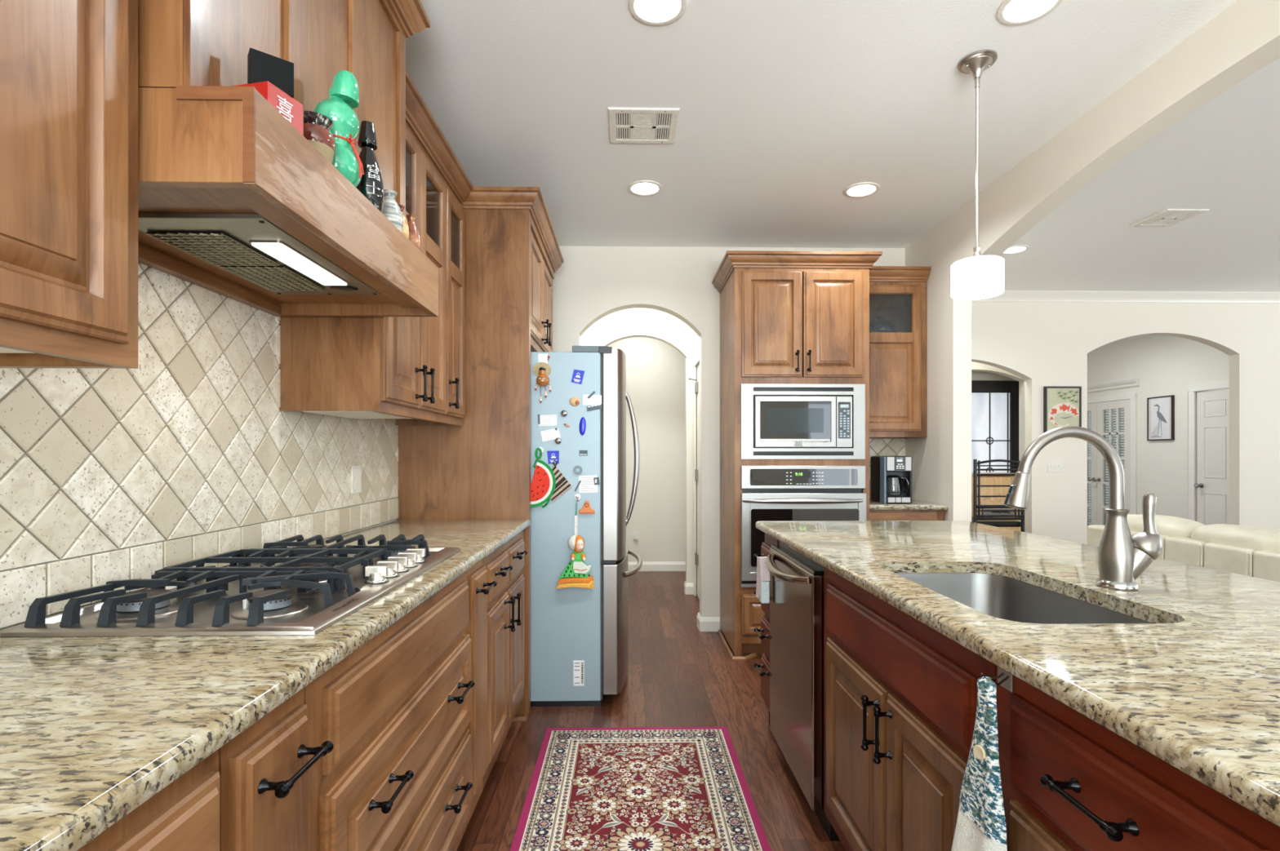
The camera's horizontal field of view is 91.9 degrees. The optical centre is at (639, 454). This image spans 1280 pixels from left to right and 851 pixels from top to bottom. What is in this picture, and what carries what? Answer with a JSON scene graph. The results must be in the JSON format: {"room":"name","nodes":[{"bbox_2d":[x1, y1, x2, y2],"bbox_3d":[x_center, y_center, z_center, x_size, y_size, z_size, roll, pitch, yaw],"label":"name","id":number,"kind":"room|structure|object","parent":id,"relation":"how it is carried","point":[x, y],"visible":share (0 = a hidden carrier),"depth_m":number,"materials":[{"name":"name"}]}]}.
{"room":"kitchen","nodes":[
{"label":"kitchen","id":0,"kind":"room"},
{"bbox_2d":[0,263,398,632],"bbox_3d":[-1.220,-0.112,1.827,0.160,2.744,10.100,0,0,-1],"label":"wall","id":1,"kind":"structure","parent":0,"point":[190,453],"depth_m":1.50,"materials":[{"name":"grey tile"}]},
{"bbox_2d":[0,0,137,368],"bbox_3d":[-0.941,-0.800,0.381,0.351,1.327,1.198,0,0,-1],"label":"upper cabinet","id":2,"kind":"object","parent":1,"relation":"attached to","point":[68,68],"visible":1,"depth_m":0.85,"materials":[{"name":"brown wood"}]},
{"bbox_2d":[0,321,137,368],"bbox_3d":[-0.947,-0.151,0.381,0.322,0.028,1.198,0,0,-1],"label":"trim","id":3,"kind":"structure","parent":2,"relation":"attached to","point":[23,344],"depth_m":0.89,"materials":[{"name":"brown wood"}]},
{"bbox_2d":[137,85,438,316],"bbox_3d":[-0.881,-0.511,1.464,0.512,0.154,0.962,0,0,-1],"label":"range hood","id":4,"kind":"object","parent":1,"relation":"attached to","point":[235,203],"visible":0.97,"depth_m":1.24,"materials":[{"name":"brown wood"}]},
{"bbox_2d":[232,81,303,136],"bbox_3d":[-0.678,-0.622,1.130,0.081,0.069,0.078,0,0,11],"label":"box","id":5,"kind":"object","parent":4,"relation":"on","point":[292,110],"visible":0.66,"depth_m":1.12,"materials":[{"name":"red cardboard"}]},
{"bbox_2d":[247,48,293,97],"bbox_3d":[-0.670,-0.687,1.123,0.069,0.062,0.030,0,0,-40],"label":"box","id":6,"kind":"object","parent":5,"relation":"on","point":[261,66],"visible":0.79,"depth_m":1.11,"materials":[{"name":"black cardboard"}]},
{"bbox_2d":[137,0,430,217],"bbox_3d":[-0.904,-1.036,1.494,0.467,0.895,1.019,0,0,-1],"label":"upper cabinet","id":7,"kind":"object","parent":4,"relation":"on","point":[181,42],"visible":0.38,"depth_m":1.36,"materials":[{"name":"brown wood"}]},
{"bbox_2d":[303,111,335,164],"bbox_3d":[-0.673,-0.639,1.277,0.079,0.104,0.079,0,0,-1],"label":"jar","id":8,"kind":"object","parent":4,"relation":"on","point":[317,126],"visible":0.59,"depth_m":1.25,"materials":[{"name":"ceramic"}]},
{"bbox_2d":[313,70,364,187],"bbox_3d":[-0.676,-0.720,1.379,0.105,0.265,0.104,0,0,32],"label":"figurine","id":9,"kind":"object","parent":4,"relation":"on","point":[344,93],"visible":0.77,"depth_m":1.35,"materials":[{"name":"green ceramic"}]},
{"bbox_2d":[330,285,357,290],"bbox_3d":[-0.807,-0.457,1.689,0.067,0.007,0.029,0,0,-29],"label":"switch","id":10,"kind":"object","parent":4,"relation":"attached to","point":[332,287],"depth_m":1.68,"materials":[{"name":"black plastic"}]},
{"bbox_2d":[355,120,384,213],"bbox_3d":[-0.674,-0.704,1.532,0.076,0.234,0.075,0,0,-1],"label":"bottle","id":11,"kind":"object","parent":4,"relation":"on","point":[371,185],"visible":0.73,"depth_m":1.51,"materials":[{"name":"black glass"}]},
{"bbox_2d":[382,189,403,232],"bbox_3d":[-0.679,-0.649,1.677,0.069,0.124,0.069,0,0,-1],"label":"vase","id":12,"kind":"object","parent":4,"relation":"on","point":[391,210],"visible":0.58,"depth_m":1.66,"materials":[{"name":"grey ceramic"}]},
{"bbox_2d":[397,204,409,239],"bbox_3d":[-0.686,-0.647,1.762,0.055,0.120,0.055,0,0,-1],"label":"vase","id":13,"kind":"object","parent":4,"relation":"on","point":[406,228],"visible":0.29,"depth_m":1.75,"materials":[{"name":"beige ceramic"}]},
{"bbox_2d":[405,214,421,250],"bbox_3d":[-0.691,-0.654,1.872,0.053,0.134,0.053,0,0,-1],"label":"vase","id":14,"kind":"object","parent":4,"relation":"on","point":[414,234],"visible":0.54,"depth_m":1.86,"materials":[{"name":"orange ceramic"}]},
{"bbox_2d":[351,466,361,493],"bbox_3d":[-1.149,0.100,2.509,0.008,0.110,0.081,0,0,-1],"label":"outlet","id":15,"kind":"object","parent":1,"relation":"attached to","point":[356,471],"visible":1,"depth_m":2.50,"materials":[{"name":"white plastic"}]},
{"bbox_2d":[355,469,359,489],"bbox_3d":[-1.147,0.100,2.509,0.002,0.084,0.037,0,0,-1],"label":"receptacle","id":16,"kind":"object","parent":15,"relation":"attached to","point":[357,471],"depth_m":2.51,"materials":[{"name":"beige paint"}]},
{"bbox_2d":[279,70,472,426],"bbox_3d":[-0.967,-0.704,2.467,0.380,1.134,0.996,0,0,-1],"label":"upper cabinet","id":17,"kind":"object","parent":1,"relation":"attached to","point":[413,367],"visible":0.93,"depth_m":2.23,"materials":[{"name":"brown wood"}]},
{"bbox_2d":[302,411,411,418],"bbox_3d":[-0.990,-0.151,2.206,0.225,0.025,0.390,0,0,-1],"label":"light","id":18,"kind":"object","parent":17,"relation":"attached to","point":[352,415],"visible":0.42,"depth_m":2.16,"materials":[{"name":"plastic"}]},
{"bbox_2d":[462,186,564,352],"bbox_3d":[-0.831,-0.919,3.474,0.690,0.699,1.100,0,0,-1],"label":"upper cabinet","id":19,"kind":"object","parent":1,"relation":"attached to","point":[546,257],"visible":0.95,"depth_m":3.25,"materials":[{"name":"brown wood"}]},
{"bbox_2d":[608,337,685,562],"bbox_3d":[0.307,-0.112,6.757,3.105,2.744,0.100,0,0,-1],"label":"wall","id":20,"kind":"structure","parent":0,"point":[655,371],"depth_m":6.71,"materials":[{"name":"beige paint"}]},
{"bbox_2d":[627,561,685,571],"bbox_3d":[0.308,1.210,6.700,3.105,0.100,0.014,0,0,-1],"label":"baseboard","id":21,"kind":"structure","parent":20,"relation":"attached to","point":[646,566],"depth_m":6.69,"materials":[{"name":"beige paint"}]},
{"bbox_2d":[456,571,845,850],"bbox_3d":[3.939,1.310,3.177,10.800,0.100,12.600,0,0,-1],"label":"floor","id":22,"kind":"structure","parent":0,"point":[679,675],"depth_m":2.99,"materials":[{"name":"brown wood"}]},
{"bbox_2d":[77,750,220,850],"bbox_3d":[-0.773,0.802,-0.032,0.670,0.915,1.566,0,0,-1],"label":"base cabinet","id":23,"kind":"object","parent":22,"relation":"on","point":[184,815],"visible":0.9,"depth_m":0.67,"materials":[{"name":"brown wood"}]},
{"bbox_2d":[0,519,529,850],"bbox_3d":[-0.808,0.326,1.083,0.632,0.032,3.796,0,0,-1],"label":"countertop","id":24,"kind":"structure","parent":23,"relation":"on","point":[92,729],"depth_m":0.80,"materials":[{"name":"stone"}]},
{"bbox_2d":[0,534,461,636],"bbox_3d":[-0.833,0.280,1.523,0.533,0.058,0.933,0,0,-1],"label":"gas cooktop","id":25,"kind":"object","parent":24,"relation":"in","point":[303,588],"visible":1,"depth_m":1.24,"materials":[{"name":"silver metal"}]},
{"bbox_2d":[218,688,333,850],"bbox_3d":[-0.790,0.802,0.852,0.670,0.915,0.195,0,0,-1],"label":"base cabinet","id":26,"kind":"object","parent":22,"relation":"on","point":[263,771],"visible":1,"depth_m":0.83,"materials":[{"name":"brown wood"}]},
{"bbox_2d":[304,571,474,850],"bbox_3d":[-0.802,0.802,1.434,0.670,0.915,0.961,0,0,-1],"label":"base cabinet","id":27,"kind":"object","parent":22,"relation":"on","point":[395,713],"visible":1,"depth_m":1.30,"materials":[{"name":"brown wood"}]},
{"bbox_2d":[397,205,530,715],"bbox_3d":[-0.852,0.030,3.008,0.631,2.460,0.052,0,0,-1],"label":"end panel","id":28,"kind":"object","parent":22,"relation":"on","point":[479,468],"visible":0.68,"depth_m":2.98,"materials":[{"name":"brown wood"}]},
{"bbox_2d":[466,559,497,826],"bbox_3d":[-0.813,0.802,2.024,0.670,0.915,0.211,0,0,-1],"label":"base cabinet","id":29,"kind":"object","parent":22,"relation":"on","point":[477,575],"visible":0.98,"depth_m":1.99,"materials":[{"name":"brown wood"}]},
{"bbox_2d":[483,530,528,788],"bbox_3d":[-0.823,0.802,2.546,0.670,0.915,0.825,0,0,-1],"label":"base cabinet","id":30,"kind":"object","parent":22,"relation":"on","point":[504,566],"visible":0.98,"depth_m":2.44,"materials":[{"name":"brown wood"}]},
{"bbox_2d":[530,346,642,706],"bbox_3d":[-0.557,0.357,3.532,1.142,1.806,0.915,0,0,-1],"label":"refrigerator","id":31,"kind":"object","parent":22,"relation":"on","point":[579,636],"visible":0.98,"depth_m":3.08,"materials":[{"name":"silver metal"}]},
{"bbox_2d":[533,362,551,403],"bbox_3d":[-0.485,-0.358,3.056,0.092,0.202,0.053,0,0,-1],"label":"charm","id":32,"kind":"object","parent":31,"relation":"attached to","point":[541,370],"visible":1,"depth_m":3.06,"materials":[{"name":"wicker"}]},
{"bbox_2d":[538,414,556,426],"bbox_3d":[-0.460,-0.171,3.079,0.092,0.057,0.002,0,0,-1],"label":"card","id":33,"kind":"object","parent":31,"relation":"attached to","point":[551,420],"visible":1,"depth_m":3.08,"materials":[{"name":"white paper"}]},
{"bbox_2d":[540,427,560,441],"bbox_3d":[-0.445,-0.100,3.079,0.100,0.069,0.002,0,0,-1],"label":"card","id":34,"kind":"object","parent":31,"relation":"attached to","point":[551,434],"visible":1,"depth_m":3.08,"materials":[{"name":"white paper"}]},
{"bbox_2d":[546,450,559,464],"bbox_3d":[-0.432,0.013,3.078,0.060,0.066,0.003,0,0,-1],"label":"magnet","id":35,"kind":"object","parent":31,"relation":"attached to","point":[553,455],"visible":1,"depth_m":3.08,"materials":[{"name":"blue plastic"}]},
{"bbox_2d":[550,460,572,502],"bbox_3d":[-0.418,0.130,3.073,0.160,0.211,0.008,0,0,-1],"label":"potholder","id":36,"kind":"object","parent":31,"relation":"hanging from","point":[562,486],"visible":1,"depth_m":3.07,"materials":[{"name":"multicoloured fabric"}]},
{"bbox_2d":[555,502,594,589],"bbox_3d":[-0.321,0.451,3.051,0.190,0.422,0.061,0,0,-1],"label":"doll","id":37,"kind":"object","parent":31,"relation":"attached to","point":[575,575],"visible":1,"depth_m":3.04},
{"bbox_2d":[569,396,580,406],"bbox_3d":[-0.324,-0.265,3.077,0.054,0.047,0.014,0,0,-1],"label":"magnet","id":38,"kind":"object","parent":31,"relation":"attached to","point":[574,401],"visible":1,"depth_m":3.07},
{"bbox_2d":[571,369,584,384],"bbox_3d":[-0.309,-0.388,3.081,0.068,0.075,0.003,0,0,-1],"label":"magnet","id":39,"kind":"object","parent":31,"relation":"attached to","point":[577,377],"visible":1,"depth_m":3.08,"materials":[{"name":"blue plastic"}]},
{"bbox_2d":[579,417,586,435],"bbox_3d":[-0.285,-0.142,3.079,0.034,0.092,0.012,0,0,-1],"label":"magnet","id":40,"kind":"object","parent":31,"relation":"attached to","point":[582,423],"visible":1,"depth_m":3.08},
{"bbox_2d":[578,501,595,514],"bbox_3d":[-0.264,0.261,3.075,0.080,0.064,0.012,0,0,-1],"label":"clip","id":41,"kind":"object","parent":31,"relation":"attached to","point":[586,509],"visible":1,"depth_m":3.07,"materials":[{"name":"orange plastic"}]},
{"bbox_2d":[578,475,597,493],"bbox_3d":[-0.258,0.145,3.082,0.096,0.089,0.002,0,0,-1],"label":"paper","id":42,"kind":"object","parent":31,"relation":"attached to","point":[587,485],"visible":1,"depth_m":3.08,"materials":[{"name":"grey paper"}]},
{"bbox_2d":[582,395,601,405],"bbox_3d":[-0.238,-0.273,3.083,0.094,0.054,0.002,0,0,-1],"label":"receipt","id":43,"kind":"object","parent":31,"relation":"attached to","point":[594,400],"visible":1,"depth_m":3.08,"materials":[{"name":"white paper"}]},
{"bbox_3d":[-0.495,-0.019,3.063,0.030,0.037,0.031,0,0,-1],"label":"hook","id":44,"kind":"object","parent":31,"relation":"attached to","visible":0},
{"bbox_2d":[530,448,555,507],"bbox_3d":[-0.491,0.112,3.058,0.147,0.295,0.016,0,0,-1],"label":"potholder","id":45,"kind":"object","parent":44,"relation":"hanging from","point":[543,485],"visible":0.88,"depth_m":3.05,"materials":[{"name":"red fabric"}]},
{"bbox_2d":[510,726,771,850],"bbox_3d":[0.006,1.254,1.772,0.826,0.011,2.143,0,0,-1],"label":"rug","id":46,"kind":"object","parent":22,"relation":"on","point":[615,788],"visible":1,"depth_m":2.27,"materials":[{"name":"red fabric"}]},
{"bbox_2d":[753,533,778,726],"bbox_3d":[0.854,0.802,2.764,0.666,0.915,0.250,0,0,-1],"label":"base cabinet","id":47,"kind":"object","parent":22,"relation":"on","point":[764,673],"visible":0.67,"depth_m":2.77,"materials":[{"name":"brown wood"}]},
{"bbox_2d":[711,250,882,660],"bbox_3d":[0.993,0.013,4.083,0.949,2.494,0.674,0,0,-1],"label":"tall cabinet","id":48,"kind":"object","parent":22,"relation":"on","point":[787,317],"visible":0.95,"depth_m":3.80,"materials":[{"name":"brown wood"}]},
{"bbox_2d":[741,383,865,459],"bbox_3d":[0.997,-0.203,4.052,0.764,0.461,0.536,0,0,-1],"label":"microwave","id":49,"kind":"object","parent":48,"relation":"in","point":[773,427],"visible":1,"depth_m":3.79,"materials":[{"name":"grey metal"}]},
{"bbox_2d":[740,466,866,587],"bbox_3d":[0.998,0.440,4.038,0.770,0.743,0.644,0,0,-1],"label":"wall oven","id":50,"kind":"object","parent":48,"relation":"in","point":[769,493],"visible":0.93,"depth_m":3.78,"materials":[{"name":"silver metal"}]},
{"bbox_2d":[786,472,823,484],"bbox_3d":[1.008,0.144,3.786,0.228,0.074,0.001,0,0,-1],"label":"control panel","id":51,"kind":"object","parent":50,"relation":"attached to","point":[792,478],"depth_m":3.79,"materials":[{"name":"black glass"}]},
{"bbox_2d":[765,541,839,840],"bbox_3d":[0.822,0.804,2.326,0.667,0.912,0.611,0,0,-1],"label":"dishwasher","id":52,"kind":"object","parent":22,"relation":"on","point":[796,580],"visible":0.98,"depth_m":2.15,"materials":[{"name":"silver metal"}]},
{"bbox_2d":[755,556,769,604],"bbox_3d":[0.515,0.525,2.596,0.049,0.190,0.052,0,0,-1],"label":"cloth","id":53,"kind":"object","parent":52,"relation":"hanging from","point":[762,588],"visible":0.98,"depth_m":2.58,"materials":[{"name":"white fabric"}]},
{"bbox_2d":[869,510,944,520],"bbox_3d":[1.658,0.803,4.144,0.492,0.914,0.578,0,0,-1],"label":"base cabinet","id":54,"kind":"object","parent":22,"relation":"on","point":[874,515],"visible":0.14,"depth_m":3.86,"materials":[{"name":"brown wood"}]},
{"bbox_2d":[869,497,947,510],"bbox_3d":[1.658,0.326,4.130,0.493,0.032,0.595,0,0,-1],"label":"countertop","id":55,"kind":"structure","parent":54,"relation":"on","point":[916,504],"depth_m":3.84,"materials":[{"name":"stone"}]},
{"bbox_2d":[870,456,911,503],"bbox_3d":[1.630,0.159,4.020,0.179,0.301,0.244,0,0,-1],"label":"coffee maker","id":56,"kind":"object","parent":55,"relation":"on","point":[891,477],"visible":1,"depth_m":3.94,"materials":[{"name":"black plastic"}]},
{"bbox_2d":[896,457,904,468],"bbox_3d":[1.640,0.053,3.899,0.050,0.070,0.001,0,0,-1],"label":"control panel","id":57,"kind":"object","parent":56,"relation":"attached to","point":[900,461],"depth_m":3.90,"materials":[{"name":"white plastic"}]},
{"bbox_2d":[823,567,995,850],"bbox_3d":[0.877,0.802,1.545,0.666,0.915,0.935,0,0,-1],"label":"base cabinet","id":58,"kind":"object","parent":22,"relation":"on","point":[900,695],"visible":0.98,"depth_m":1.45,"materials":[{"name":"brown wood"}]},
{"bbox_2d":[755,520,1279,827],"bbox_3d":[1.076,0.326,1.018,1.004,0.032,3.795,0,0,-1],"label":"countertop","id":59,"kind":"structure","parent":58,"relation":"on","point":[1196,688],"depth_m":1.06,"materials":[{"name":"stone"}]},
{"bbox_2d":[893,573,1152,624],"bbox_3d":[0.852,0.442,1.462,0.400,0.198,0.684,0,0,-1],"label":"sink","id":60,"kind":"object","parent":59,"relation":"in","point":[1004,597],"visible":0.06,"depth_m":1.70,"materials":[{"name":"silver metal"}]},
{"bbox_2d":[1003,426,1163,590],"bbox_3d":[1.027,0.121,1.448,0.359,0.377,0.086,0,0,-1],"label":"faucet","id":61,"kind":"object","parent":59,"relation":"on","point":[1122,557],"visible":1,"depth_m":1.44,"materials":[{"name":"silver metal"}]},
{"bbox_2d":[971,471,1021,531],"bbox_3d":[2.752,0.708,5.369,0.940,1.104,0.410,0,0,-1],"label":"base cabinet","id":62,"kind":"object","parent":22,"relation":"on","point":[984,481],"visible":0.06,"depth_m":5.17,"materials":[{"name":"brown wood"}]},
{"bbox_2d":[971,459,1024,532],"bbox_3d":[2.755,0.647,4.933,0.396,1.225,0.403,0,0,-1],"label":"bar chair","id":63,"kind":"object","parent":22,"relation":"on","point":[1001,516],"visible":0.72,"depth_m":4.75,"materials":[{"name":"black metal"}]},
{"bbox_2d":[995,666,1279,850],"bbox_3d":[0.891,0.802,0.833,0.666,0.915,0.481,0,0,-1],"label":"base cabinet","id":64,"kind":"object","parent":22,"relation":"on","point":[1070,783],"visible":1,"depth_m":0.82,"materials":[{"name":"brown wood"}]},
{"bbox_2d":[980,666,1012,692],"bbox_3d":[0.591,0.367,1.030,0.064,0.049,0.036,0,0,-23],"label":"hook","id":65,"kind":"object","parent":64,"relation":"attached to","point":[1004,678],"visible":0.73,"depth_m":1.03,"materials":[{"name":"silver plastic"}]},
{"bbox_2d":[951,676,1007,850],"bbox_3d":[0.561,0.633,1.036,0.060,0.533,0.184,0,0,-1],"label":"hand towel","id":66,"kind":"object","parent":65,"relation":"hanging from","point":[980,825],"visible":1,"depth_m":1.00,"materials":[{"name":"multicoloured fabric"}]},
{"bbox_2d":[1087,514,1279,582],"bbox_3d":[3.476,0.814,2.985,0.954,0.891,2.329,0,0,-1],"label":"sofa","id":67,"kind":"object","parent":22,"relation":"on","point":[1248,551],"visible":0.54,"depth_m":3.25,"materials":[{"name":"beige leather"}]},
{"bbox_2d":[1127,514,1204,537],"bbox_3d":[3.157,0.459,3.782,0.274,0.181,0.624,0,0,-1],"label":"cushion","id":68,"kind":"object","parent":67,"relation":"on","point":[1167,526],"depth_m":3.59,"materials":[{"name":"beige leather"}]},
{"bbox_2d":[1191,524,1279,551],"bbox_3d":[3.170,0.460,3.214,0.278,0.178,0.559,0,0,-1],"label":"cushion","id":69,"kind":"object","parent":67,"relation":"on","point":[1252,539],"depth_m":3.16,"materials":[{"name":"beige leather"}]},
{"bbox_2d":[551,246,905,631],"bbox_3d":[0.351,-0.112,4.472,3.105,2.744,0.130,0,0,-1],"label":"wall","id":70,"kind":"structure","parent":0,"point":[592,283],"depth_m":4.42,"materials":[{"name":"beige paint"}]},
{"bbox_2d":[697,613,719,631],"bbox_3d":[0.494,1.210,4.483,0.149,0.100,0.154,0,0,-1],"label":"baseboard","id":71,"kind":"structure","parent":70,"relation":"attached to","point":[704,624],"depth_m":4.41,"materials":[{"name":"beige paint"}]},
{"bbox_2d":[869,266,930,438],"bbox_3d":[1.656,-0.675,4.241,0.496,1.118,0.383,0,0,-1],"label":"upper cabinet","id":72,"kind":"object","parent":70,"relation":"attached to","point":[897,294],"visible":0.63,"depth_m":4.09,"materials":[{"name":"brown wood"}]},
{"bbox_2d":[869,316,897,333],"bbox_3d":[1.658,-0.877,4.273,0.224,0.152,0.224,0,0,-1],"label":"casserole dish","id":73,"kind":"object","parent":72,"relation":"in","point":[880,325],"visible":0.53,"depth_m":4.18,"materials":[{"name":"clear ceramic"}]},
{"bbox_2d":[405,0,1279,347],"bbox_3d":[3.939,-1.534,3.177,10.800,0.100,12.600,0,0,-1],"label":"ceiling","id":74,"kind":"structure","parent":0,"point":[785,106],"depth_m":2.79,"materials":[{"name":"white paint"}]},
{"bbox_2d":[608,107,679,143],"bbox_3d":[0.014,-1.479,2.791,0.307,0.009,0.290,0,0,-1],"label":"ceiling vent","id":75,"kind":"object","parent":74,"relation":"in","point":[626,125],"visible":1,"depth_m":2.77,"materials":[{"name":"white plastic"}]},
{"bbox_2d":[627,180,662,195],"bbox_3d":[0.028,-1.480,3.439,0.192,0.008,0.192,0,0,-1],"label":"recessed light","id":76,"kind":"object","parent":74,"relation":"in","point":[641,188],"visible":1,"depth_m":3.43,"materials":[{"name":"white plastic"}]},
{"bbox_2d":[628,0,686,25],"bbox_3d":[0.058,-1.480,2.037,0.192,0.008,0.192,0,0,-1],"label":"recessed light","id":77,"kind":"object","parent":74,"relation":"in","point":[651,12],"visible":1,"depth_m":2.06,"materials":[{"name":"white plastic"}]},
{"bbox_2d":[843,182,879,197],"bbox_3d":[1.240,-1.480,3.462,0.192,0.008,0.192,0,0,-1],"label":"recessed light","id":78,"kind":"object","parent":74,"relation":"in","point":[866,188],"visible":1,"depth_m":3.46,"materials":[{"name":"white plastic"}]},
{"bbox_2d":[951,49,1004,300],"bbox_3d":[1.270,-1.043,2.331,0.177,0.880,0.177,0,0,-1],"label":"pendant light","id":79,"kind":"object","parent":74,"relation":"hanging from","point":[978,277],"visible":1,"depth_m":2.30,"materials":[{"name":"white glass"}]},
{"bbox_2d":[973,245,981,257],"bbox_3d":[1.270,-0.755,2.331,0.048,0.062,0.048,0,0,-1],"label":"socket","id":80,"kind":"object","parent":79,"relation":"attached to","point":[976,250],"depth_m":2.32,"materials":[{"name":"grey metal"}]},
{"bbox_2d":[1002,244,1029,254],"bbox_3d":[2.700,-1.480,4.470,0.192,0.008,0.192,0,0,-1],"label":"recessed light","id":81,"kind":"object","parent":74,"relation":"in","point":[1019,248],"visible":0.73,"depth_m":4.46,"materials":[{"name":"white plastic"}]},
{"bbox_2d":[996,0,1062,25],"bbox_3d":[1.284,-1.480,2.035,0.192,0.008,0.192,0,0,-1],"label":"recessed light","id":82,"kind":"object","parent":74,"relation":"in","point":[1010,12],"visible":1,"depth_m":2.06,"materials":[{"name":"white plastic"}]},
{"bbox_2d":[1131,208,1208,226],"bbox_3d":[3.309,-1.479,3.870,0.257,0.009,0.268,0,0,-1],"label":"ceiling vent","id":83,"kind":"object","parent":74,"relation":"in","point":[1168,217],"visible":1,"depth_m":3.85,"materials":[{"name":"white plastic"}]},
{"bbox_2d":[580,302,1279,594],"bbox_3d":[3.833,-0.112,5.715,10.115,2.744,0.120,0,0,-1],"label":"wall","id":84,"kind":"structure","parent":0,"point":[1042,344],"depth_m":5.68,"materials":[{"name":"beige paint"}]},
{"bbox_2d":[684,581,693,595],"bbox_3d":[0.449,1.210,5.638,0.085,0.100,0.124,0,0,-1],"label":"baseboard","id":85,"kind":"structure","parent":84,"relation":"attached to","point":[688,588],"depth_m":5.58,"materials":[{"name":"beige paint"}]},
{"bbox_2d":[1047,462,1062,471],"bbox_3d":[3.805,0.110,5.666,0.134,0.093,0.016,0,0,-1],"label":"light switch","id":86,"kind":"object","parent":84,"relation":"attached to","point":[1051,466],"visible":1,"depth_m":5.67,"materials":[{"name":"white plastic"}]},
{"bbox_2d":[1043,386,1081,433],"bbox_3d":[3.867,-0.402,5.661,0.335,0.444,0.030,0,0,-1],"label":"framed painting","id":87,"kind":"object","parent":84,"relation":"attached to","point":[1062,406],"visible":0.96,"depth_m":5.65,"materials":[{"name":"green paper"}]},
{"bbox_2d":[971,290,1279,303],"bbox_3d":[5.369,-1.442,5.666,6.746,0.085,0.078,0,0,-1],"label":"trim","id":88,"kind":"structure","parent":84,"relation":"attached to","point":[1068,296],"depth_m":5.65,"materials":[{"name":"beige paint"}]},
{"bbox_2d":[971,371,993,373],"bbox_3d":[3.166,-0.112,6.742,2.610,2.744,0.120,0,0,-1],"label":"wall","id":89,"kind":"structure","parent":0,"point":[972,372],"depth_m":6.69,"materials":[{"name":"beige paint"}]},
{"bbox_2d":[971,373,1017,381],"bbox_3d":[3.537,0.195,6.673,1.272,2.130,0.032,0,0,-1],"label":"trim","id":90,"kind":"structure","parent":89,"relation":"attached to","point":[992,377],"depth_m":6.66,"materials":[{"name":"beige paint"}]},
{"bbox_2d":[971,380,1018,473],"bbox_3d":[3.545,0.230,6.640,1.105,2.048,0.060,0,0,-1],"label":"door","id":91,"kind":"structure","parent":89,"relation":"in","point":[994,404],"depth_m":6.65,"materials":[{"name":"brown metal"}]},
{"bbox_2d":[971,361,1024,460],"bbox_3d":[2.993,-0.112,6.359,2.250,2.744,0.100,0,0,-1],"label":"wall","id":92,"kind":"structure","parent":0,"point":[975,366],"depth_m":6.37,"materials":[{"name":"beige paint"}]},
{"bbox_2d":[905,0,1279,521],"bbox_3d":[2.022,-0.112,1.289,0.114,2.744,8.700,0,0,-1],"label":"wall","id":93,"kind":"structure","parent":0,"point":[1242,39],"depth_m":3.06,"materials":[{"name":"beige paint"}]},
{"bbox_2d":[1087,335,1228,521],"bbox_3d":[6.416,-0.112,7.525,0.120,2.744,3.400,0,0,-1],"label":"wall","id":94,"kind":"structure","parent":0,"point":[1164,365],"depth_m":7.54,"materials":[{"name":"beige paint"}]},
{"bbox_2d":[1087,400,1130,526],"bbox_3d":[6.436,0.264,8.541,0.360,1.972,1.230,0,0,-1],"label":"door","id":95,"kind":"structure","parent":94,"relation":"in","point":[1111,420],"depth_m":8.44,"materials":[{"name":"beige paint"}]},
{"bbox_2d":[1087,377,1139,392],"bbox_3d":[6.295,-0.930,8.513,0.085,0.100,1.300,0,0,-1],"label":"trim","id":96,"kind":"structure","parent":94,"relation":"attached to","point":[1131,382],"depth_m":8.21,"materials":[{"name":"beige paint"}]},
{"bbox_2d":[1087,381,1228,521],"bbox_3d":[6.342,0.230,7.687,0.022,2.060,2.953,0,0,-1],"label":"trim","id":97,"kind":"structure","parent":94,"relation":"attached to","point":[1193,389],"depth_m":7.15,"materials":[{"name":"beige paint"}]},
{"bbox_2d":[1146,395,1174,440],"bbox_3d":[6.341,-0.442,7.539,0.030,0.535,0.358,0,0,-1],"label":"framed painting","id":98,"kind":"object","parent":94,"relation":"attached to","point":[1160,410],"visible":1,"depth_m":7.52},
{"bbox_2d":[1194,388,1228,525],"bbox_3d":[6.353,0.268,6.689,0.098,1.965,0.770,0,0,-1],"label":"door","id":99,"kind":"structure","parent":94,"relation":"in","point":[1211,486],"depth_m":6.88,"materials":[{"name":"beige paint"}]},
{"bbox_3d":[0.563,-0.112,4.637,0.095,2.744,0.190,0,0,-1],"label":"wall","id":100,"kind":"structure","parent":0,"visible":0},
{"bbox_2d":[688,363,699,599],"bbox_3d":[0.492,0.230,5.123,0.119,2.040,0.755,0,0,-1],"label":"door","id":101,"kind":"structure","parent":100,"relation":"in","point":[697,384],"depth_m":5.39,"materials":[{"name":"beige paint"}]},
{"bbox_2d":[693,351,699,596],"bbox_3d":[0.499,0.200,5.131,0.016,2.120,0.886,0,0,-1],"label":"trim","id":102,"kind":"structure","parent":100,"relation":"attached to","point":[696,360],"depth_m":5.50,"materials":[{"name":"beige paint"}]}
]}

